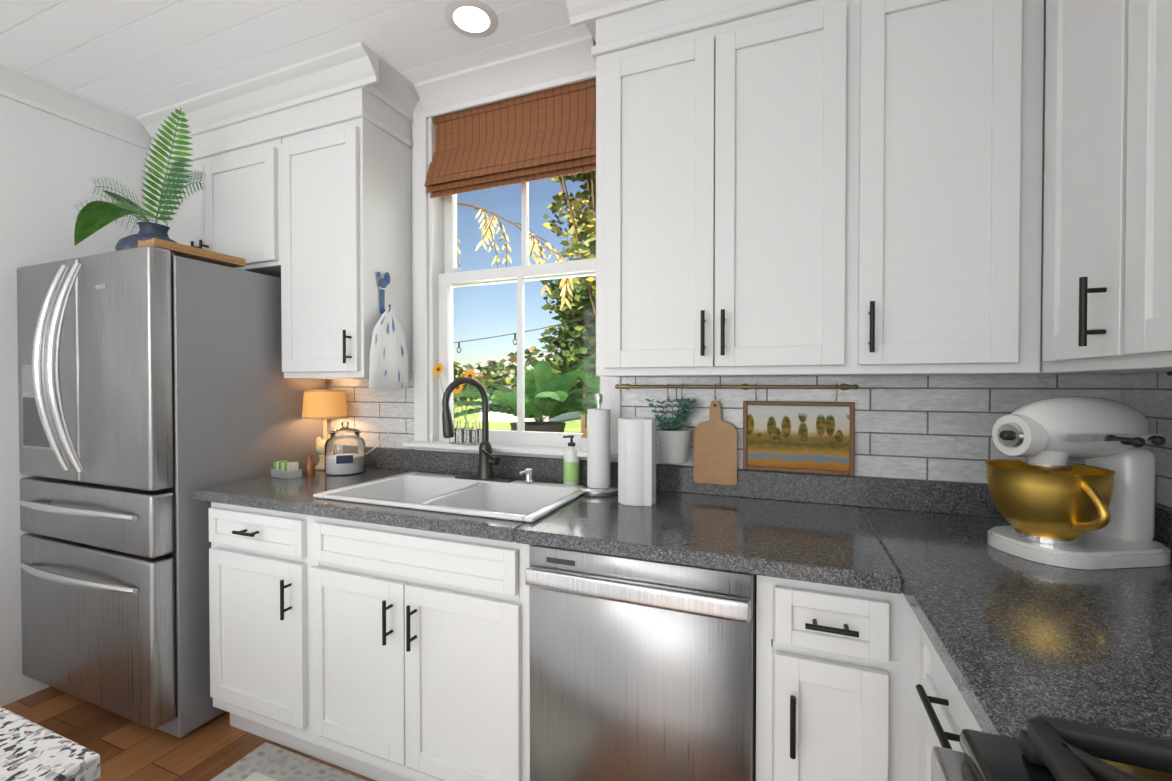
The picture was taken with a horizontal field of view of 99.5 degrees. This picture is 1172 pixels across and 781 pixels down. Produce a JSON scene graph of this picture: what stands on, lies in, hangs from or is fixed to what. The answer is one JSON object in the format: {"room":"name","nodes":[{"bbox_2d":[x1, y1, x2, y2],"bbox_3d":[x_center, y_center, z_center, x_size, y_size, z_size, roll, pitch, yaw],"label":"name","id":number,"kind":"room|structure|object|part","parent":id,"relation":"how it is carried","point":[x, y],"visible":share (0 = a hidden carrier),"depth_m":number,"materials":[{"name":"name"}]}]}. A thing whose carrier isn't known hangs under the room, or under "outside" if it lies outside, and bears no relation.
{"room":"kitchen","nodes":[
{"label":"kitchen","id":0,"kind":"room"},
{"bbox_2d":[0,95,147,706],"bbox_3d":[-3.132,-0.036,0.279,0.150,2.680,5.350,0,1,22],"label":"wall","id":1,"kind":"structure","parent":0,"point":[51,165],"depth_m":2.07,"materials":[{"name":"paint"}]},
{"bbox_2d":[0,60,150,148],"bbox_3d":[-3.046,-1.222,0.159,0.085,0.104,4.917,0,1,22],"label":"crown molding","id":2,"kind":"structure","parent":1,"relation":"attached to","point":[20,85],"depth_m":2.16,"materials":[{"name":"paint"}]},
{"bbox_2d":[2,687,375,780],"bbox_3d":[-1.268,1.362,-0.361,4.100,0.100,5.500,0,1,22],"label":"floor","id":3,"kind":"structure","parent":0,"point":[125,749],"depth_m":1.82,"materials":[{"name":"brown wood"}]},
{"bbox_2d":[0,706,99,780],"bbox_3d":[-1.542,0.843,0.258,1.730,0.922,1.260,0,1,22],"label":"kitchen island","id":4,"kind":"object","parent":3,"relation":"on","point":[30,750],"visible":1,"depth_m":0.52,"materials":[{"name":"stone"}]},
{"bbox_2d":[17,246,325,737],"bbox_3d":[-1.813,0.386,2.166,0.900,1.790,0.820,0,1,22],"label":"refrigerator","id":5,"kind":"object","parent":3,"relation":"on","point":[156,388],"visible":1,"depth_m":1.84,"materials":[{"name":"silver metal"}]},
{"bbox_3d":[-2.200,0.064,1.986,0.220,0.340,0.004,0,1,22],"label":"dispenser frame","id":6,"kind":"part","parent":5,"relation":"part of","materials":[{"name":"silver metal"}]},
{"bbox_3d":[-2.015,-0.184,1.908,0.593,0.407,0.004,0,1,22],"label":"dispenser panel","id":7,"kind":"part","parent":5,"relation":"part of","materials":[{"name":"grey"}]},
{"bbox_2d":[72,109,205,250],"bbox_3d":[-1.832,-0.818,2.062,0.828,0.654,0.234,0,1,22],"label":"potted plant","id":8,"kind":"object","parent":5,"relation":"on","point":[93,217],"visible":0.96,"depth_m":2.02,"materials":[{"name":"green plant"}]},
{"bbox_2d":[138,238,245,267],"bbox_3d":[-1.496,-0.522,1.901,0.095,0.030,0.320,0,1,22],"label":"tray","id":9,"kind":"object","parent":5,"relation":"on","point":[189,252],"visible":0.92,"depth_m":1.88,"materials":[{"name":"brown wood"}]},
{"bbox_2d":[210,742,365,780],"bbox_3d":[-0.796,1.286,1.308,1.050,0.010,0.652,0,1,22],"label":"rug","id":10,"kind":"object","parent":3,"relation":"on","point":[265,761],"visible":1,"depth_m":1.67,"materials":[{"name":"fabric"}]},
{"bbox_2d":[525,545,756,780],"bbox_3d":[0.215,0.848,1.485,0.572,0.882,0.625,0,1,22],"label":"dishwasher","id":11,"kind":"object","parent":3,"relation":"on","point":[642,670],"visible":0.83,"depth_m":1.21,"materials":[{"name":"grey metal"}]},
{"bbox_3d":[0.105,0.488,1.203,0.560,0.046,0.028,0,1,22],"label":"handle","id":12,"kind":"part","parent":11,"relation":"part of","materials":[{"name":"silver metal"}]},
{"bbox_2d":[753,574,756,780],"bbox_3d":[0.226,0.848,1.513,0.572,0.882,0.565,0,1,22],"label":"tub","id":13,"kind":"object","parent":11,"relation":"in","point":[754,576],"depth_m":1.15,"materials":[{"name":"grey"}]},
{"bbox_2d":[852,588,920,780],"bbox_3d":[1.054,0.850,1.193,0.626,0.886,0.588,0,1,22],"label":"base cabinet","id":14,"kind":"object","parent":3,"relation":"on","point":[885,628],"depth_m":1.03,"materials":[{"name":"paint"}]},
{"bbox_2d":[192,445,1171,592],"bbox_3d":[0.008,0.337,1.575,2.859,0.129,0.638,0,1,22],"label":"countertop","id":15,"kind":"structure","parent":14,"relation":"on","point":[836,530],"depth_m":1.45,"materials":[{"name":"stone"}]},
{"bbox_2d":[271,460,301,479],"bbox_3d":[-1.239,0.326,2.051,0.125,0.064,0.055,0,1,30],"label":"caddy","id":16,"kind":"object","parent":15,"relation":"on","point":[286,469],"visible":1,"depth_m":2.03,"materials":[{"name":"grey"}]},
{"bbox_2d":[305,455,314,475],"bbox_3d":[-1.165,0.315,2.094,0.036,0.085,0.036,0,1,22],"label":"bottle","id":17,"kind":"object","parent":15,"relation":"on","point":[309,467],"visible":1,"depth_m":2.08,"materials":[{"name":"brown glass"}]},
{"bbox_2d":[325,421,365,475],"bbox_3d":[-1.046,0.245,2.157,0.161,0.223,0.160,0,1,22],"label":"jar","id":18,"kind":"object","parent":15,"relation":"on","point":[337,464],"visible":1,"depth_m":2.13,"materials":[{"name":"clear glass"}]},
{"bbox_2d":[302,387,404,469],"bbox_3d":[-1.054,0.154,2.219,0.455,0.404,0.216,0,1,22],"label":"table lamp","id":19,"kind":"object","parent":15,"relation":"on","point":[323,404],"visible":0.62,"depth_m":2.19,"materials":[{"name":"fabric"}]},
{"bbox_3d":[-1.185,0.061,2.252,0.184,0.124,0.184,0,1,22],"label":"lamp shade","id":20,"kind":"part","parent":19,"relation":"part of","materials":[{"name":"fabric"}]},
{"bbox_3d":[-1.185,0.069,2.252,0.185,0.143,0.185,0,1,22],"label":"shade trim","id":21,"kind":"part","parent":19,"relation":"part of","materials":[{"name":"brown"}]},
{"bbox_3d":[-0.990,0.153,2.245,0.354,0.401,0.120,0,1,22],"label":"cord","id":22,"kind":"part","parent":19,"relation":"part of","materials":[{"name":"white plastic"}]},
{"bbox_2d":[313,471,581,522],"bbox_3d":[-0.449,0.438,1.745,0.837,0.178,0.476,0,1,22],"label":"sink","id":23,"kind":"object","parent":15,"relation":"in","point":[518,500],"visible":0.38,"depth_m":1.83,"materials":[{"name":"white ceramic"}]},
{"bbox_2d":[519,468,533,483],"bbox_3d":[-0.220,0.320,1.856,0.041,0.054,0.067,0,1,22],"label":"soap dispenser","id":24,"kind":"object","parent":23,"relation":"on","point":[528,472],"visible":1,"depth_m":1.85,"materials":[{"name":"silver metal"}]},
{"bbox_2d":[442,377,516,482],"bbox_3d":[-0.417,0.148,1.871,0.250,0.397,0.200,0,1,22],"label":"faucet","id":25,"kind":"object","parent":15,"relation":"on","point":[487,460],"visible":1,"depth_m":1.91,"materials":[{"name":"grey metal"}]},
{"bbox_2d":[563,435,579,484],"bbox_3d":[-0.055,0.264,1.879,0.062,0.191,0.062,0,1,22],"label":"soap bottle","id":26,"kind":"object","parent":15,"relation":"on","point":[571,467],"visible":0.83,"depth_m":1.85,"materials":[{"name":"green plastic"}]},
{"bbox_2d":[578,393,617,496],"bbox_3d":[0.046,0.185,1.756,0.152,0.353,0.152,0,1,22],"label":"paper towel holder","id":27,"kind":"object","parent":15,"relation":"on","point":[598,484],"visible":0.94,"depth_m":1.72,"materials":[{"name":"silver metal"}]},
{"bbox_2d":[618,417,655,505],"bbox_3d":[0.167,0.227,1.623,0.124,0.272,0.124,0,1,22],"label":"paper towel roll","id":28,"kind":"object","parent":15,"relation":"on","point":[636,461],"visible":1,"depth_m":1.56,"materials":[{"name":"white paper"}]},
{"bbox_2d":[985,396,1170,568],"bbox_3d":[1.106,0.191,1.117,0.335,0.357,0.324,0,1,22],"label":"stand mixer","id":29,"kind":"object","parent":15,"relation":"on","point":[1055,508],"visible":1,"depth_m":1.08,"materials":[{"name":"white metal"}]},
{"bbox_2d":[985,459,1115,545],"bbox_3d":[1.040,0.255,1.110,0.218,0.163,0.260,0,1,22],"label":"bowl","id":30,"kind":"object","parent":29,"relation":"on","point":[1043,503],"depth_m":1.08,"materials":[{"name":"gold metal"}]},
{"bbox_2d":[916,624,982,780],"bbox_3d":[0.839,0.856,0.677,0.646,0.886,0.521,0,1,22],"label":"base cabinet","id":31,"kind":"object","parent":3,"relation":"on","point":[955,716],"depth_m":0.84,"materials":[{"name":"paint"}]},
{"bbox_3d":[0.529,0.630,0.718,0.038,0.268,0.246,0,1,22],"label":"base cabinet handles on the right wall","id":32,"kind":"part","parent":31,"relation":"part of","materials":[{"name":"black metal"}]},
{"bbox_2d":[888,517,1171,739],"bbox_3d":[0.835,0.348,0.647,0.637,0.129,0.480,0,1,22],"label":"countertop","id":33,"kind":"structure","parent":31,"relation":"on","point":[1018,643],"depth_m":0.78,"materials":[{"name":"stone"}]},
{"bbox_2d":[931,715,1171,780],"bbox_3d":[0.551,0.809,0.091,0.751,0.954,0.761,0,1,22],"label":"range","id":34,"kind":"object","parent":3,"relation":"on","point":[1044,748],"visible":1,"depth_m":0.48,"materials":[{"name":"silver metal"}]},
{"bbox_2d":[960,729,1171,780],"bbox_3d":[0.573,0.388,0.077,0.647,0.027,0.761,0,1,22],"label":"cooktop","id":35,"kind":"object","parent":34,"relation":"in","point":[985,756],"depth_m":0.49,"materials":[{"name":"black metal"}]},
{"bbox_2d":[0,0,590,116],"bbox_3d":[-1.272,-1.274,-0.402,3.800,0.012,5.180,0,1,22],"label":"ceiling","id":36,"kind":"structure","parent":0,"point":[136,58],"depth_m":1.82,"materials":[{"name":"paint"}]},
{"bbox_2d":[444,0,497,37],"bbox_3d":[-0.398,-1.291,1.726,0.183,0.004,0.183,0,1,16],"label":"recessed light","id":37,"kind":"object","parent":36,"relation":"in","point":[473,16],"visible":1,"depth_m":1.71,"materials":[{"name":"paint"}]},
{"bbox_2d":[510,421,565,431],"bbox_3d":[-0.259,0.266,2.668,0.300,0.180,0.300,0,1,22],"label":"basket","id":38,"kind":"object","parent":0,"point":[536,425],"depth_m":2.58,"materials":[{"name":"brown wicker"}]},
{"bbox_2d":[326,122,987,484],"bbox_3d":[-0.284,-0.058,2.110,4.100,2.680,0.150,0,1,22],"label":"wall","id":39,"kind":"structure","parent":0,"point":[328,384],"depth_m":2.21,"materials":[{"name":"paint"}]},
{"bbox_2d":[145,125,276,275],"bbox_3d":[-1.694,-0.826,2.416,0.943,0.568,0.298,0,1,22],"label":"upper cabinet","id":40,"kind":"object","parent":39,"relation":"attached to","point":[235,213],"depth_m":2.22,"materials":[{"name":"paint"}]},
{"bbox_2d":[143,53,416,156],"bbox_3d":[-1.479,-1.204,2.336,1.398,0.190,0.279,0,1,22],"label":"crown molding","id":41,"kind":"structure","parent":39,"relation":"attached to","point":[357,78],"depth_m":2.08,"materials":[{"name":"paint"}]},
{"bbox_2d":[273,101,412,378],"bbox_3d":[-1.042,-0.580,2.161,0.450,1.053,0.298,0,1,22],"label":"upper cabinet","id":42,"kind":"object","parent":39,"relation":"attached to","point":[304,195],"depth_m":2.03,"materials":[{"name":"paint"}]},
{"bbox_2d":[377,272,390,313],"bbox_3d":[-0.820,-0.406,2.044,0.046,0.177,0.073,0,1,22],"label":"hook","id":43,"kind":"object","parent":42,"relation":"attached to","point":[383,283],"visible":0.98,"depth_m":2.04,"materials":[{"name":"blue metal"}]},
{"bbox_2d":[369,307,408,387],"bbox_3d":[-0.808,-0.178,2.046,0.022,0.331,0.221,0,1,22],"label":"tea towel","id":44,"kind":"object","parent":43,"relation":"hanging from","point":[388,365],"visible":1,"depth_m":2.04,"materials":[{"name":"white fabric"}]},
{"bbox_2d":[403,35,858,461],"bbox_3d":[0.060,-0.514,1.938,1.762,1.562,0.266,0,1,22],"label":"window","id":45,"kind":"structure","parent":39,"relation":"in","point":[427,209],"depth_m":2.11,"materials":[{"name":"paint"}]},
{"bbox_2d":[450,268,459,272],"bbox_3d":[-0.582,-0.530,2.207,0.045,0.016,0.045,0,1,22],"label":"window latch","id":46,"kind":"object","parent":45,"relation":"on","point":[452,270],"visible":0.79,"depth_m":2.19,"materials":[{"name":"white metal"}]},
{"bbox_2d":[432,362,481,444],"bbox_3d":[-0.556,0.052,2.120,0.224,0.347,0.087,0,1,22],"label":"flower vase","id":47,"kind":"object","parent":45,"relation":"on","point":[438,369],"visible":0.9,"depth_m":2.10,"materials":[{"name":"clear glass"}]},
{"bbox_2d":[424,78,595,197],"bbox_3d":[-0.298,-1.018,2.023,0.830,0.362,0.080,0,1,22],"label":"window blind","id":48,"kind":"object","parent":45,"relation":"attached to","point":[546,134],"visible":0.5,"depth_m":2.02,"materials":[{"name":"brown wicker"}]},
{"bbox_3d":[-0.268,-0.486,2.106,0.814,1.427,0.075,0,1,22],"label":"window trim and sashes","id":49,"kind":"part","parent":45,"relation":"part of","materials":[{"name":"white wood"}]},
{"bbox_3d":[-0.268,-0.490,2.105,0.754,1.375,0.043,0,1,22],"label":"glass","id":50,"kind":"part","parent":45,"relation":"part of","materials":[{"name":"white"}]},
{"bbox_2d":[580,429,586,451],"bbox_3d":[0.009,0.187,1.889,0.064,0.083,0.064,0,1,22],"label":"jar","id":51,"kind":"object","parent":45,"relation":"on","point":[583,442],"visible":0.35,"depth_m":1.87,"materials":[{"name":"white"}]},
{"bbox_3d":[0.009,0.162,1.889,0.056,0.032,0.056,0,1,22],"label":"wood lid","id":52,"kind":"part","parent":51,"relation":"part of","materials":[{"name":"brown wood"}]},
{"bbox_2d":[646,398,697,463],"bbox_3d":[0.303,0.137,1.713,0.175,0.220,0.134,0,1,22],"label":"plant pot","id":53,"kind":"object","parent":45,"relation":"hanging from","point":[673,433],"visible":1,"depth_m":1.68,"materials":[{"name":"white ceramic"}]},
{"bbox_3d":[0.302,0.142,1.719,0.124,0.210,0.124,0,1,22],"label":"pot","id":54,"kind":"part","parent":53,"relation":"part of","materials":[{"name":"white ceramic"}]},
{"bbox_2d":[693,401,736,484],"bbox_3d":[0.443,0.177,1.702,0.145,0.285,0.016,0,1,22],"label":"cutting board","id":55,"kind":"object","parent":45,"relation":"hanging from","point":[715,450],"visible":0.96,"depth_m":1.70,"materials":[{"name":"brown wood"}]},
{"bbox_3d":[0.480,0.003,1.695,0.795,0.057,0.044,0,1,22],"label":"hanging rail","id":56,"kind":"part","parent":45,"relation":"part of","materials":[{"name":"gold metal"}]},
{"bbox_2d":[331,372,1121,483],"bbox_3d":[0.108,0.095,1.871,2.876,0.349,0.008,0,1,22],"label":"backsplash","id":57,"kind":"structure","parent":39,"relation":"attached to","point":[930,427],"depth_m":1.54,"materials":[{"name":"tile"}]},
{"bbox_2d":[743,401,854,475],"bbox_3d":[0.689,0.151,1.622,0.334,0.231,0.022,0,1,22],"label":"landscape picture","id":58,"kind":"object","parent":57,"relation":"attached to","point":[801,437],"visible":0.98,"depth_m":1.61,"materials":[{"name":"brown wood"}]},
{"bbox_2d":[566,0,1043,376],"bbox_3d":[0.555,-0.667,1.492,1.220,1.244,0.363,0,1,22],"label":"upper cabinet","id":59,"kind":"object","parent":39,"relation":"attached to","point":[818,187],"visible":1,"depth_m":1.35,"materials":[{"name":"paint"}]},
{"label":"outside","id":60,"kind":"structure","parent":0,"visible":0},
{"bbox_2d":[453,392,594,432],"bbox_3d":[35.381,2.142,127.945,270.000,0.200,259.650,0,1,22],"label":"grass","id":61,"kind":"structure","parent":60,"point":[569,425],"depth_m":46.75,"materials":[{"name":"plant"}]},
{"bbox_2d":[453,346,594,405],"bbox_3d":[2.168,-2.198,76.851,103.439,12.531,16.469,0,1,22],"label":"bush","id":62,"kind":"object","parent":61,"relation":"on","point":[488,376],"depth_m":84.14,"materials":[{"name":"green"}]},
{"bbox_2d":[479,406,579,421],"bbox_3d":[-5.611,2.210,51.483,7.600,1.500,8.000,0,1,22],"label":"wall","id":63,"kind":"structure","parent":61,"relation":"on","point":[503,417],"depth_m":48.42,"materials":[{"name":"white paint"}]},
{"bbox_2d":[538,170,596,432],"bbox_3d":[0.298,-2.898,22.758,10.991,12.408,18.585,0,1,22],"label":"tree","id":64,"kind":"object","parent":61,"relation":"on","point":[587,345],"depth_m":26.42,"materials":[{"name":"green plant"}]},
{"bbox_3d":[0.541,-0.018,-1.174,0.150,2.680,5.350,0,1,22],"label":"wall","id":65,"kind":"structure","parent":0,"visible":0},
{"bbox_2d":[1007,0,1171,374],"bbox_3d":[1.074,-0.660,0.870,0.363,1.244,1.138,0,1,22],"label":"upper cabinet","id":66,"kind":"object","parent":65,"relation":"attached to","point":[1107,165],"depth_m":0.92,"materials":[{"name":"paint"}]},
{"bbox_3d":[0.951,-0.149,0.932,0.038,0.130,0.012,0,1,22],"label":"cabinet handles on the right wall","id":67,"kind":"part","parent":66,"relation":"part of","materials":[{"name":"black metal"}]},
{"bbox_2d":[1121,373,1171,508],"bbox_3d":[1.083,0.112,0.414,0.008,0.349,2.000,0,1,22],"label":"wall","id":68,"kind":"structure","parent":65,"relation":"attached to","point":[1149,396],"depth_m":1.21,"materials":[{"name":"tile"}]},
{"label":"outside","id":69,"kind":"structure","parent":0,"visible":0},
{"bbox_2d":[457,201,573,309],"bbox_3d":[-1.889,-2.114,7.801,4.029,2.043,0.994,0,1,22],"label":"branch","id":70,"kind":"object","parent":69,"point":[560,257],"depth_m":7.35,"materials":[{"name":"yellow plant"}]},
{"bbox_2d":[453,316,595,352],"bbox_3d":[-1.545,-1.033,8.969,4.802,0.670,0.090,0,1,22],"label":"cord","id":71,"kind":"object","parent":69,"point":[515,334],"depth_m":8.88,"materials":[{"name":"black plastic"}]},
{"bbox_2d":[453,353,599,431],"bbox_3d":[-0.027,0.090,2.588,1.386,0.633,0.945,0,1,22],"label":"bush","id":72,"kind":"object","parent":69,"point":[583,405],"depth_m":2.53,"materials":[{"name":"green plant"}]}
]}

